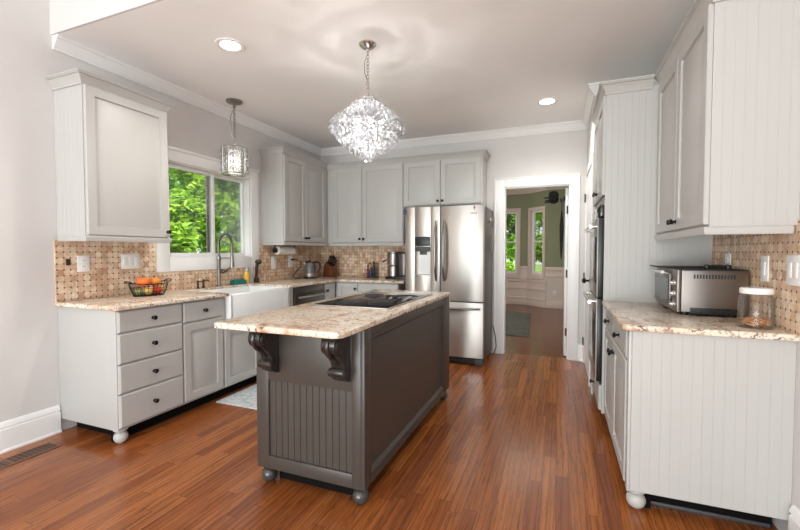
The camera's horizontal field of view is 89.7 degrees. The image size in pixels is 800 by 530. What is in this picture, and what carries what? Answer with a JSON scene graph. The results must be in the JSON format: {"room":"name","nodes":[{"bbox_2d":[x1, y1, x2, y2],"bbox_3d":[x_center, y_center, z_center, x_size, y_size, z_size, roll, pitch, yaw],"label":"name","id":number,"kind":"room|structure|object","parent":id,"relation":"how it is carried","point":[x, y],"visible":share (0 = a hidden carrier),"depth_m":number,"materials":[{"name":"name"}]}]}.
{"room":"kitchen","nodes":[
{"label":"kitchen","id":0,"kind":"room"},
{"bbox_2d":[49,0,162,34],"bbox_3d":[0.614,-2.312,1.545,6.446,1.558,0.015,1,2,22],"label":"wall","id":1,"kind":"structure","parent":0,"point":[65,15],"depth_m":2.61,"materials":[{"name":"paint"}]},
{"bbox_2d":[0,0,319,429],"bbox_3d":[-2.858,-0.946,1.735,0.120,4.300,9.188,1,2,22],"label":"wall","id":2,"kind":"structure","parent":0,"point":[29,350],"depth_m":2.67,"materials":[{"name":"paint"}]},
{"bbox_2d":[0,405,61,453],"bbox_3d":[-3.207,1.143,0.717,0.026,0.190,4.519,1,2,22],"label":"baseboard","id":3,"kind":"structure","parent":2,"relation":"attached to","point":[15,433],"depth_m":2.65,"materials":[{"name":"white wood"}]},
{"bbox_2d":[45,68,175,242],"bbox_3d":[-2.104,-0.727,3.001,0.358,1.112,0.711,1,2,22],"label":"upper cabinet","id":4,"kind":"object","parent":2,"relation":"attached to","point":[111,151],"visible":1,"depth_m":2.80,"materials":[{"name":"white wood"}]},
{"bbox_2d":[54,240,320,301],"bbox_3d":[-1.772,-0.023,4.345,0.008,0.456,3.356,1,2,22],"label":"tiled wall","id":5,"kind":"structure","parent":2,"relation":"attached to","point":[105,257],"depth_m":3.24,"materials":[{"name":"tile"}]},
{"bbox_2d":[77,255,89,271],"bbox_3d":[-2.315,-0.010,2.944,0.010,0.118,0.085,1,2,22],"label":"wall outlet","id":6,"kind":"object","parent":5,"relation":"attached to","point":[83,262],"visible":1,"depth_m":2.94,"materials":[{"name":"white plastic"}]},
{"bbox_2d":[121,254,139,268],"bbox_3d":[-2.187,-0.029,3.268,0.010,0.118,0.150,1,2,22],"label":"switch plate","id":7,"kind":"object","parent":5,"relation":"attached to","point":[128,261],"visible":1,"depth_m":3.26,"materials":[{"name":"white plastic"}]},
{"bbox_2d":[123,257,126,265],"bbox_3d":[-2.201,-0.027,3.224,0.004,0.066,0.032,1,2,22],"label":"switch","id":8,"kind":"object","parent":7,"relation":"attached to","point":[124,258],"depth_m":3.22,"materials":[{"name":"white plastic"}]},
{"bbox_2d":[129,257,132,265],"bbox_3d":[-2.184,-0.029,3.267,0.004,0.066,0.032,1,2,22],"label":"switch","id":9,"kind":"object","parent":7,"relation":"attached to","point":[130,258],"depth_m":3.27,"materials":[{"name":"white plastic"}]},
{"bbox_2d":[271,256,275,268],"bbox_3d":[-1.540,-0.029,4.909,0.010,0.150,0.090,1,2,22],"label":"blank wall plate","id":10,"kind":"object","parent":5,"relation":"attached to","point":[273,258],"visible":1,"depth_m":4.90,"materials":[{"name":"white plastic"}]},
{"bbox_2d":[288,255,292,266],"bbox_3d":[-1.417,-0.050,5.220,0.010,0.150,0.090,1,2,22],"label":"wall outlet","id":11,"kind":"object","parent":5,"relation":"attached to","point":[290,263],"visible":1,"depth_m":5.21,"materials":[{"name":"white plastic"}]},
{"bbox_2d":[156,145,258,271],"bbox_3d":[-1.922,-0.515,4.079,0.152,1.114,1.286,1,2,22],"label":"window","id":12,"kind":"structure","parent":2,"relation":"in","point":[232,203],"depth_m":4.23,"materials":[{"name":"glass"},{"name":"white painted wood"}]},
{"bbox_2d":[258,146,327,245],"bbox_3d":[-1.237,-0.801,5.197,0.358,1.106,1.288,1,2,22],"label":"upper cabinet","id":13,"kind":"object","parent":2,"relation":"attached to","point":[294,190],"visible":0.98,"depth_m":4.74,"materials":[{"name":"grey wood"}]},
{"bbox_2d":[273,245,295,254],"bbox_3d":[-1.403,-0.182,4.904,0.100,0.112,0.381,1,2,22],"label":"paper towel holder","id":14,"kind":"object","parent":13,"relation":"attached to","point":[278,249],"visible":1,"depth_m":4.83,"materials":[{"name":"white paper"}]},
{"bbox_2d":[60,0,694,147],"bbox_3d":[1.178,-1.637,3.207,6.600,0.100,3.448,1,2,22],"label":"ceiling","id":15,"kind":"structure","parent":0,"point":[443,67],"depth_m":2.99,"materials":[{"name":"paint"}]},
{"bbox_2d":[215,38,244,52],"bbox_3d":[-1.216,-1.571,2.881,0.200,0.010,0.200,1,2,22],"label":"recessed light","id":16,"kind":"object","parent":15,"relation":"in","point":[226,44],"visible":1,"depth_m":2.87,"materials":[{"name":"white plastic"}]},
{"bbox_2d":[220,98,248,176],"bbox_3d":[-1.627,-1.251,3.960,0.256,0.720,0.265,1,2,22],"label":"pendant lamp","id":17,"kind":"object","parent":15,"relation":"hanging from","point":[235,164],"visible":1,"depth_m":3.91,"materials":[{"name":"clear glass"}]},
{"bbox_2d":[328,39,405,161],"bbox_3d":[-0.229,-1.157,2.885,0.560,0.838,0.555,1,2,22],"label":"chandelier","id":18,"kind":"object","parent":15,"relation":"hanging from","point":[367,45],"visible":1,"depth_m":2.81,"materials":[{"name":"clear glass"}]},
{"bbox_2d":[536,97,557,104],"bbox_3d":[1.447,-1.606,3.956,0.200,0.010,0.200,1,2,22],"label":"recessed light","id":19,"kind":"object","parent":15,"relation":"in","point":[550,100],"visible":1,"depth_m":3.94,"materials":[{"name":"white plastic"}]},
{"bbox_2d":[0,304,777,529],"bbox_3d":[1.044,1.195,2.961,6.600,0.060,14.200,1,2,22],"label":"floor","id":20,"kind":"structure","parent":0,"point":[516,441],"depth_m":2.28,"materials":[{"name":"brown wood"}]},
{"bbox_2d":[0,442,61,469],"bbox_3d":[-2.349,1.180,2.412,0.132,0.004,0.490,1,2,22],"label":"floor vent","id":21,"kind":"object","parent":20,"relation":"in","point":[43,448],"visible":1,"depth_m":2.50,"materials":[{"name":"metal"}]},
{"bbox_2d":[57,303,182,443],"bbox_3d":[-1.994,0.724,2.921,0.656,0.883,0.486,1,2,22],"label":"base cabinet","id":22,"kind":"object","parent":20,"relation":"on","point":[120,372],"visible":0.98,"depth_m":2.73,"materials":[{"name":"white wood"}]},
{"bbox_2d":[175,297,223,415],"bbox_3d":[-1.831,0.710,3.332,0.656,0.882,0.397,1,2,22],"label":"base cabinet","id":23,"kind":"object","parent":20,"relation":"on","point":[202,343],"visible":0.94,"depth_m":3.19,"materials":[{"name":"white wood"}]},
{"bbox_2d":[216,384,256,409],"bbox_3d":[-0.981,1.132,3.801,0.725,0.010,1.220,1,2,22],"label":"kitchen mat","id":24,"kind":"object","parent":20,"relation":"on","point":[246,398],"visible":0.24,"depth_m":3.41,"materials":[{"name":"grey fabric"}]},
{"bbox_2d":[216,288,292,397],"bbox_3d":[-1.596,0.689,3.976,0.622,0.882,0.973,1,2,22],"label":"base cabinet","id":25,"kind":"object","parent":20,"relation":"on","point":[239,357],"visible":0.32,"depth_m":3.56,"materials":[{"name":"white wood"}]},
{"bbox_2d":[293,284,326,305],"bbox_3d":[-1.274,0.658,4.697,0.646,0.860,0.594,1,2,22],"label":"dishwasher","id":26,"kind":"object","parent":20,"relation":"on","point":[310,293],"visible":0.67,"depth_m":4.54,"materials":[{"name":"metal"}]},
{"bbox_2d":[323,282,334,298],"bbox_3d":[-1.131,0.652,5.106,0.656,0.882,0.260,1,2,22],"label":"base cabinet","id":27,"kind":"object","parent":20,"relation":"on","point":[329,287],"visible":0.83,"depth_m":4.98,"materials":[{"name":"grey wood"}]},
{"bbox_2d":[248,296,448,504],"bbox_3d":[-0.208,0.730,2.741,0.651,0.883,1.790,1,2,22],"label":"kitchen island","id":28,"kind":"object","parent":20,"relation":"on","point":[332,414],"visible":0.94,"depth_m":2.11,"materials":[{"name":"grey wood"}]},
{"bbox_2d":[214,289,449,338],"bbox_3d":[-0.246,0.273,2.724,0.727,0.030,1.884,1,2,22],"label":"island countertop","id":29,"kind":"structure","parent":28,"relation":"on","point":[306,320],"depth_m":2.06,"materials":[{"name":"stone"}]},
{"bbox_2d":[310,291,431,309],"bbox_3d":[-0.163,0.247,2.928,0.552,0.008,0.910,1,2,22],"label":"cooktop","id":30,"kind":"object","parent":29,"relation":"in","point":[372,299],"visible":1,"depth_m":2.82,"materials":[{"name":"black glass"}]},
{"bbox_2d":[336,282,404,296],"bbox_3d":[-0.318,0.648,5.242,0.864,0.882,0.654,1,2,22],"label":"base cabinet","id":31,"kind":"object","parent":20,"relation":"on","point":[342,288],"visible":0.23,"depth_m":4.99,"materials":[{"name":"grey wood"}]},
{"bbox_2d":[54,276,404,310],"bbox_3d":[-1.059,0.229,4.065,1.546,0.030,3.368,1,2,22],"label":"countertop","id":32,"kind":"structure","parent":31,"relation":"on","point":[122,302],"depth_m":3.20,"materials":[{"name":"stone"}]},
{"bbox_2d":[124,278,171,296],"bbox_3d":[-1.997,0.179,3.203,0.199,0.126,0.371,1,2,22],"label":"wire basket","id":33,"kind":"object","parent":32,"relation":"on","point":[166,280],"visible":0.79,"depth_m":3.15,"materials":[{"name":"black metal"}]},
{"bbox_2d":[134,287,142,294],"bbox_3d":[-2.027,0.202,3.117,0.058,0.066,0.058,1,2,22],"label":"pear","id":34,"kind":"object","parent":33,"relation":"in","point":[138,289],"visible":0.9,"depth_m":3.10,"materials":[{"name":"green plant"}]},
{"bbox_2d":[135,275,149,286],"bbox_3d":[-2.019,0.125,3.156,0.104,0.093,0.100,1,2,22],"label":"pumpkin","id":35,"kind":"object","parent":33,"relation":"in","point":[141,280],"visible":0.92,"depth_m":3.12,"materials":[{"name":"orange plant"}]},
{"bbox_2d":[143,287,152,294],"bbox_3d":[-1.978,0.196,3.159,0.068,0.075,0.068,1,2,22],"label":"apple","id":36,"kind":"object","parent":33,"relation":"in","point":[146,289],"visible":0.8,"depth_m":3.14,"materials":[{"name":"yellow food"}]},
{"bbox_2d":[150,275,160,285],"bbox_3d":[-1.984,0.126,3.250,0.092,0.084,0.092,1,2,22],"label":"squash","id":37,"kind":"object","parent":33,"relation":"in","point":[155,280],"visible":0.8,"depth_m":3.22,"materials":[{"name":"orange plant"}]},
{"bbox_2d":[153,286,161,293],"bbox_3d":[-1.950,0.194,3.230,0.068,0.075,0.068,1,2,22],"label":"tomato","id":38,"kind":"object","parent":33,"relation":"in","point":[158,288],"visible":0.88,"depth_m":3.21,"materials":[{"name":"red plant"}]},
{"bbox_2d":[216,232,233,286],"bbox_3d":[-1.734,-0.056,4.044,0.219,0.542,0.117,1,2,22],"label":"faucet","id":39,"kind":"object","parent":32,"relation":"on","point":[219,270],"visible":1,"depth_m":4.03,"materials":[{"name":"silver metal"}]},
{"bbox_2d":[230,279,246,284],"bbox_3d":[-1.728,0.180,4.307,0.070,0.052,0.170,1,2,22],"label":"sponge caddy","id":40,"kind":"object","parent":32,"relation":"on","point":[236,281],"visible":1,"depth_m":4.26,"materials":[{"name":"teal plastic"}]},
{"bbox_2d":[201,285,288,319],"bbox_3d":[-1.538,0.374,3.898,0.525,0.276,0.811,1,2,22],"label":"sink","id":41,"kind":"object","parent":32,"relation":"in","point":[241,301],"visible":0.57,"depth_m":3.79,"materials":[{"name":"ceramic"}]},
{"bbox_2d":[244,267,248,283],"bbox_3d":[-1.684,0.114,4.417,0.045,0.176,0.063,1,2,22],"label":"dish soap bottle","id":42,"kind":"object","parent":32,"relation":"on","point":[246,274],"visible":0.94,"depth_m":4.40,"materials":[{"name":"yellow plastic"}]},
{"bbox_2d":[248,267,253,282],"bbox_3d":[-1.655,0.110,4.477,0.060,0.182,0.059,1,2,22],"label":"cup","id":43,"kind":"object","parent":32,"relation":"on","point":[249,267],"visible":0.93,"depth_m":4.50,"materials":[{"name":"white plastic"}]},
{"bbox_2d":[254,259,261,282],"bbox_3d":[-1.611,0.067,4.561,0.084,0.262,0.088,1,2,22],"label":"sprayer","id":44,"kind":"object","parent":32,"relation":"on","point":[258,261],"visible":0.99,"depth_m":4.54,"materials":[{"name":"brown metal"}]},
{"bbox_2d":[291,259,320,278],"bbox_3d":[-1.228,0.046,5.263,0.380,0.258,0.168,0,2,-13],"label":"kettle","id":45,"kind":"object","parent":32,"relation":"on","point":[306,275],"visible":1,"depth_m":5.23,"materials":[{"name":"silver metal"}]},
{"bbox_2d":[323,255,336,276],"bbox_3d":[-0.972,0.013,5.610,0.198,0.300,0.110,1,2,36],"label":"knife block","id":46,"kind":"object","parent":32,"relation":"on","point":[330,270],"visible":1,"depth_m":5.57,"materials":[{"name":"brown wood"}]},
{"bbox_2d":[382,252,404,278],"bbox_3d":[-0.061,0.001,5.233,0.401,0.350,0.254,1,2,22],"label":"coffee maker","id":47,"kind":"object","parent":32,"relation":"on","point":[395,260],"visible":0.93,"depth_m":5.11,"materials":[{"name":"silver metal"}]},
{"bbox_2d":[387,253,396,264],"bbox_3d":[-0.077,-0.077,5.201,0.176,0.155,0.176,1,2,22],"label":"basket","id":48,"kind":"object","parent":47,"relation":"on","point":[391,257],"depth_m":5.12,"materials":[{"name":"metal"}]},
{"bbox_3d":[-0.389,0.071,5.485,0.155,0.192,0.106,1,2,22],"label":"spice rack","id":49,"kind":"object","parent":32,"relation":"on","visible":0},
{"bbox_2d":[366,265,368,276],"bbox_3d":[-0.438,0.079,5.483,0.040,0.162,0.039,1,2,22],"label":"bottle","id":50,"kind":"object","parent":49,"relation":"in","point":[367,271],"visible":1,"depth_m":5.47,"materials":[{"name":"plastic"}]},
{"bbox_2d":[372,261,374,276],"bbox_3d":[-0.353,0.055,5.449,0.040,0.212,0.039,1,2,22],"label":"bottle","id":51,"kind":"object","parent":49,"relation":"in","point":[373,267],"visible":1,"depth_m":5.43,"materials":[{"name":"black plastic"}]},
{"bbox_2d":[405,204,496,365],"bbox_3d":[0.618,0.216,4.797,0.971,1.774,0.715,1,2,22],"label":"refrigerator","id":52,"kind":"object","parent":20,"relation":"on","point":[448,248],"visible":0.74,"depth_m":4.50,"materials":[{"name":"metal"}]},
{"bbox_3d":[1.070,-0.505,4.702,0.051,0.104,0.068,1,2,22],"label":"hook","id":53,"kind":"object","parent":52,"relation":"attached to","visible":0},
{"bbox_2d":[491,228,493,251],"bbox_3d":[1.082,-0.302,4.724,0.020,0.328,0.183,1,2,22],"label":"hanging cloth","id":54,"kind":"object","parent":53,"relation":"hanging from","point":[492,238],"visible":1,"depth_m":4.71,"materials":[{"name":"white fabric"}]},
{"bbox_2d":[506,312,530,336],"bbox_3d":[1.684,1.013,7.435,1.505,0.010,2.600,1,2,22],"label":"area rug","id":55,"kind":"object","parent":20,"relation":"on","point":[517,324],"visible":0.37,"depth_m":6.93,"materials":[{"name":"grey fabric"}]},
{"bbox_2d":[589,75,712,413],"bbox_3d":[1.865,-0.061,3.111,0.695,2.439,0.862,1,2,22],"label":"oven tower","id":56,"kind":"object","parent":20,"relation":"on","point":[624,117],"visible":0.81,"depth_m":2.79,"materials":[{"name":"white wood"}]},
{"bbox_2d":[582,204,603,381],"bbox_3d":[1.816,0.205,3.167,0.658,1.295,0.765,1,2,22],"label":"wall oven","id":57,"kind":"object","parent":56,"relation":"in","point":[596,229],"visible":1,"depth_m":2.96,"materials":[{"name":"metal"}]},
{"bbox_2d":[603,310,795,527],"bbox_3d":[1.556,0.745,2.306,0.661,0.883,1.004,1,2,22],"label":"base cabinet","id":58,"kind":"object","parent":20,"relation":"on","point":[698,424],"visible":0.98,"depth_m":1.84,"materials":[{"name":"white wood"}]},
{"bbox_2d":[602,301,799,341],"bbox_3d":[1.556,0.288,2.279,0.652,0.030,1.026,1,2,22],"label":"countertop","id":59,"kind":"structure","parent":58,"relation":"on","point":[630,316],"depth_m":1.95,"materials":[{"name":"stone"}]},
{"bbox_2d":[649,267,748,316],"bbox_3d":[1.729,0.143,2.380,0.373,0.252,0.489,1,2,22],"label":"toaster oven","id":60,"kind":"object","parent":59,"relation":"on","point":[699,291],"visible":0.98,"depth_m":2.16,"materials":[{"name":"metal"}]},
{"bbox_2d":[650,265,702,267],"bbox_3d":[1.760,0.009,2.474,0.340,0.008,0.250,1,2,22],"label":"baking tray","id":61,"kind":"object","parent":60,"relation":"on","point":[650,265],"visible":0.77,"depth_m":2.46,"materials":[{"name":"black metal"}]},
{"bbox_2d":[689,308,737,315],"bbox_3d":[1.674,0.251,2.149,0.213,0.036,0.013,1,2,22],"label":"grille","id":62,"kind":"object","parent":60,"relation":"attached to","point":[699,311],"depth_m":2.14,"materials":[{"name":"black plastic"}]},
{"bbox_2d":[694,275,735,278],"bbox_3d":[1.674,0.064,2.142,0.183,0.022,0.002,1,2,22],"label":"vent","id":63,"kind":"object","parent":60,"relation":"attached to","point":[695,276],"depth_m":2.14,"materials":[{"name":"metal"}]},
{"bbox_2d":[703,264,731,268],"bbox_3d":[1.740,0.009,2.207,0.123,0.026,0.032,1,2,34],"label":"grip","id":64,"kind":"object","parent":60,"relation":"on","point":[706,266],"visible":0.91,"depth_m":2.20,"materials":[{"name":"black plastic"}]},
{"bbox_2d":[739,287,774,325],"bbox_3d":[1.635,0.195,1.848,0.132,0.183,0.132,1,2,22],"label":"glass canister","id":65,"kind":"object","parent":59,"relation":"on","point":[752,321],"visible":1,"depth_m":1.82,"materials":[{"name":"white"}]},
{"bbox_2d":[320,129,587,352],"bbox_3d":[0.883,-0.279,5.158,4.346,2.742,0.120,1,2,22],"label":"wall","id":66,"kind":"structure","parent":0,"point":[558,152],"depth_m":4.80,"materials":[{"name":"paint"}]},
{"bbox_2d":[52,34,658,155],"bbox_3d":[0.176,-1.551,3.538,4.188,0.092,3.333,1,2,22],"label":"trim","id":67,"kind":"structure","parent":66,"relation":"attached to","point":[60,43],"depth_m":4.18,"materials":[{"name":"white wood"}]},
{"bbox_2d":[321,244,404,276],"bbox_3d":[-0.439,-0.065,5.618,1.538,0.456,0.008,1,2,22],"label":"tiled wall","id":68,"kind":"structure","parent":66,"relation":"attached to","point":[351,260],"depth_m":5.67,"materials":[{"name":"tile"}]},
{"bbox_2d":[327,157,404,245],"bbox_3d":[-0.425,-0.808,5.398,1.112,1.106,0.358,1,2,22],"label":"upper cabinet","id":69,"kind":"object","parent":66,"relation":"attached to","point":[366,207],"visible":0.98,"depth_m":5.25,"materials":[{"name":"grey wood"}]},
{"bbox_2d":[403,149,490,207],"bbox_3d":[0.575,-1.038,4.996,1.033,0.620,0.358,1,2,22],"label":"upper cabinet","id":70,"kind":"object","parent":66,"relation":"attached to","point":[451,178],"visible":1,"depth_m":4.86,"materials":[{"name":"white wood"}]},
{"bbox_2d":[493,173,579,360],"bbox_3d":[1.768,0.011,5.201,0.961,2.159,0.888,1,2,22],"label":"door frame","id":71,"kind":"structure","parent":66,"relation":"in","point":[572,204],"depth_m":4.79,"materials":[{"name":"white wood"}]},
{"bbox_3d":[2.069,-0.835,5.125,0.063,0.044,0.340,1,2,22],"label":"coat hook rack","id":72,"kind":"object","parent":71,"relation":"hanging from","visible":0},
{"bbox_2d":[544,191,558,198],"bbox_3d":[1.888,-0.869,5.020,0.179,0.105,0.142,1,2,36],"label":"cap","id":73,"kind":"object","parent":72,"relation":"hanging from","point":[553,194],"visible":1,"depth_m":4.97,"materials":[{"name":"fabric"}]},
{"bbox_2d":[544,198,558,203],"bbox_3d":[1.949,-0.839,5.178,0.179,0.105,0.142,1,2,21],"label":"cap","id":74,"kind":"object","parent":72,"relation":"hanging from","point":[552,201],"visible":0.73,"depth_m":5.13,"materials":[{"name":"fabric"}]},
{"bbox_2d":[560,202,563,258],"bbox_3d":[2.053,-0.439,5.112,0.050,0.726,0.071,1,2,22],"label":"umbrella","id":75,"kind":"object","parent":72,"relation":"hanging from","point":[561,217],"visible":1,"depth_m":5.09,"materials":[{"name":"fabric"}]},
{"bbox_2d":[578,344,582,361],"bbox_3d":[2.079,1.015,4.627,0.075,0.190,0.068,1,2,22],"label":"baseboard","id":76,"kind":"structure","parent":66,"relation":"attached to","point":[580,346],"depth_m":4.64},
{"bbox_2d":[506,189,527,304],"bbox_3d":[2.186,-0.453,9.894,1.800,2.780,0.250,1,2,22],"label":"wall","id":77,"kind":"structure","parent":0,"point":[515,287],"depth_m":9.60,"materials":[{"name":"paint"}]},
{"bbox_2d":[506,208,520,277],"bbox_3d":[2.619,-0.526,9.756,0.605,1.665,0.185,1,2,22],"label":"window","id":78,"kind":"structure","parent":77,"relation":"in","point":[517,211],"depth_m":9.63,"materials":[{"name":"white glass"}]},
{"bbox_2d":[526,188,546,307],"bbox_3d":[3.161,-0.432,9.274,0.250,2.780,0.622,-1,2,-25],"label":"wall","id":79,"kind":"structure","parent":0,"point":[535,288],"depth_m":9.25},
{"bbox_2d":[526,206,545,279],"bbox_3d":[3.190,-0.505,9.286,0.185,1.655,0.550,-1,2,-25],"label":"window","id":80,"kind":"structure","parent":79,"relation":"in","point":[536,215],"depth_m":9.31,"materials":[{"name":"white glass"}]},
{"bbox_2d":[547,189,568,266],"bbox_3d":[4.070,-0.865,8.729,1.650,1.880,0.130,1,2,22],"label":"wall","id":81,"kind":"structure","parent":0,"point":[554,259],"depth_m":8.91,"materials":[{"name":"green paint"}]},
{"bbox_2d":[546,267,567,308],"bbox_3d":[4.065,0.515,8.762,1.650,0.920,0.155,1,2,22],"label":"wainscoting","id":82,"kind":"structure","parent":81,"relation":"attached to","point":[554,276],"depth_m":8.94,"materials":[{"name":"white wood"}]},
{"bbox_2d":[547,187,568,189],"bbox_3d":[4.026,-1.726,8.589,1.650,0.150,0.110,1,2,22],"label":"trim","id":83,"kind":"structure","parent":81,"relation":"attached to","point":[558,188],"depth_m":8.84,"materials":[{"name":"white wood"}]},
{"bbox_2d":[587,96,595,390],"bbox_3d":[2.237,-0.241,3.992,0.655,2.742,1.056,1,2,22],"label":"wall","id":84,"kind":"structure","parent":0,"point":[590,133],"depth_m":4.07,"materials":[{"name":"paint"}]},
{"bbox_2d":[582,153,593,386],"bbox_3d":[1.916,0.041,4.144,0.108,2.170,0.890,1,2,22],"label":"door","id":85,"kind":"structure","parent":84,"relation":"in","point":[588,199],"depth_m":4.20,"materials":[{"name":"white wood"}]},
{"bbox_2d":[772,207,799,529],"bbox_3d":[1.917,-0.958,2.099,0.120,4.300,4.768,1,2,22],"label":"wall","id":86,"kind":"structure","parent":0,"point":[780,524],"depth_m":1.70,"materials":[{"name":"paint"}]},
{"bbox_2d":[654,0,799,239],"bbox_3d":[1.686,-0.700,2.187,0.366,1.102,1.042,1,2,22],"label":"upper cabinet","id":87,"kind":"object","parent":86,"relation":"attached to","point":[728,139],"visible":1,"depth_m":1.77,"materials":[{"name":"white wood"}]},
{"bbox_2d":[712,219,799,334],"bbox_3d":[1.817,0.037,2.052,0.008,0.486,1.246,1,2,22],"label":"tiled wall","id":88,"kind":"structure","parent":86,"relation":"attached to","point":[782,308],"depth_m":1.91,"materials":[{"name":"tile"}]},
{"bbox_2d":[725,254,730,264],"bbox_3d":[1.937,-0.007,2.381,0.010,0.120,0.080,1,2,22],"label":"wall outlet","id":89,"kind":"object","parent":88,"relation":"attached to","point":[727,256],"visible":0.53,"depth_m":2.37,"materials":[{"name":"white plastic"}]},
{"bbox_2d":[760,256,769,281],"bbox_3d":[1.768,0.017,1.954,0.010,0.125,0.080,1,2,22],"label":"switch plate","id":90,"kind":"object","parent":88,"relation":"attached to","point":[764,264],"visible":1,"depth_m":1.94,"materials":[{"name":"white plastic"}]},
{"bbox_2d":[761,262,764,274],"bbox_3d":[1.766,0.017,1.955,0.004,0.066,0.032,1,2,22],"label":"switch","id":91,"kind":"object","parent":90,"relation":"attached to","point":[762,263],"depth_m":1.95,"materials":[{"name":"white plastic"}]},
{"bbox_2d":[786,255,799,286],"bbox_3d":[1.673,0.023,1.712,0.010,0.130,0.115,1,2,22],"label":"switch plate","id":92,"kind":"object","parent":88,"relation":"attached to","point":[792,261],"visible":1,"depth_m":1.71,"materials":[{"name":"white plastic"}]},
{"bbox_2d":[787,262,791,277],"bbox_3d":[1.679,0.022,1.735,0.004,0.066,0.032,1,2,22],"label":"switch","id":93,"kind":"object","parent":92,"relation":"attached to","point":[789,264],"depth_m":1.73,"materials":[{"name":"white plastic"}]},
{"bbox_2d":[793,263,797,278],"bbox_3d":[1.662,0.024,1.692,0.004,0.066,0.032,1,2,22],"label":"switch","id":94,"kind":"object","parent":92,"relation":"attached to","point":[795,265],"depth_m":1.69,"materials":[{"name":"white plastic"}]},
{"bbox_2d":[788,505,799,529],"bbox_3d":[1.317,1.139,0.845,0.026,0.190,1.868,1,2,22],"label":"baseboard","id":95,"kind":"structure","parent":86,"relation":"attached to","point":[794,517],"depth_m":1.68,"materials":[{"name":"white wood"}]},
{"label":"outside","id":96,"kind":"structure","parent":0,"visible":0},
{"bbox_3d":[8.805,1.130,22.376,80.000,0.200,72.000,1,2,22],"label":"lawn","id":97,"kind":"structure","parent":96,"visible":0},
{"bbox_2d":[169,168,204,252],"bbox_3d":[-4.258,-0.731,6.992,1.683,5.268,1.995,0,2,-15],"label":"tree","id":98,"kind":"object","parent":97,"relation":"on","point":[184,224],"visible":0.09,"depth_m":7.10,"materials":[{"name":"green plant"}]},
{"bbox_2d":[169,173,204,252],"bbox_3d":[-8.714,-2.513,17.352,2.614,7.785,14.462,1,2,22],"label":"tree","id":99,"kind":"object","parent":97,"relation":"on","point":[173,183],"visible":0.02,"depth_m":15.96,"materials":[{"name":"green plant"}]},
{"bbox_2d":[169,167,207,252],"bbox_3d":[-6.176,-1.991,12.879,2.975,7.230,2.925,1,2,32],"label":"tree","id":100,"kind":"object","parent":97,"relation":"on","point":[197,183],"visible":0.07,"depth_m":12.32,"materials":[{"name":"green plant"}]},
{"bbox_2d":[506,214,514,260],"bbox_3d":[5.341,-1.928,19.007,2.314,6.137,3.325,-1,2,-22],"label":"tree","id":101,"kind":"object","parent":97,"relation":"on","point":[510,222],"visible":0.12,"depth_m":18.96,"materials":[{"name":"green plant"}]},
{"bbox_2d":[506,233,514,259],"bbox_3d":[4.762,-1.701,13.487,1.834,6.045,2.420,-2,3,-42],"label":"tree","id":102,"kind":"object","parent":97,"relation":"on","point":[510,248],"visible":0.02,"depth_m":13.66,"materials":[{"name":"green plant"}]},
{"bbox_2d":[506,261,514,270],"bbox_3d":[4.286,0.583,16.220,1.180,1.508,1.028,-1,2,-18],"label":"tree","id":103,"kind":"object","parent":97,"relation":"on","point":[510,266],"visible":0.13,"depth_m":15.95,"materials":[{"name":"green plant"}]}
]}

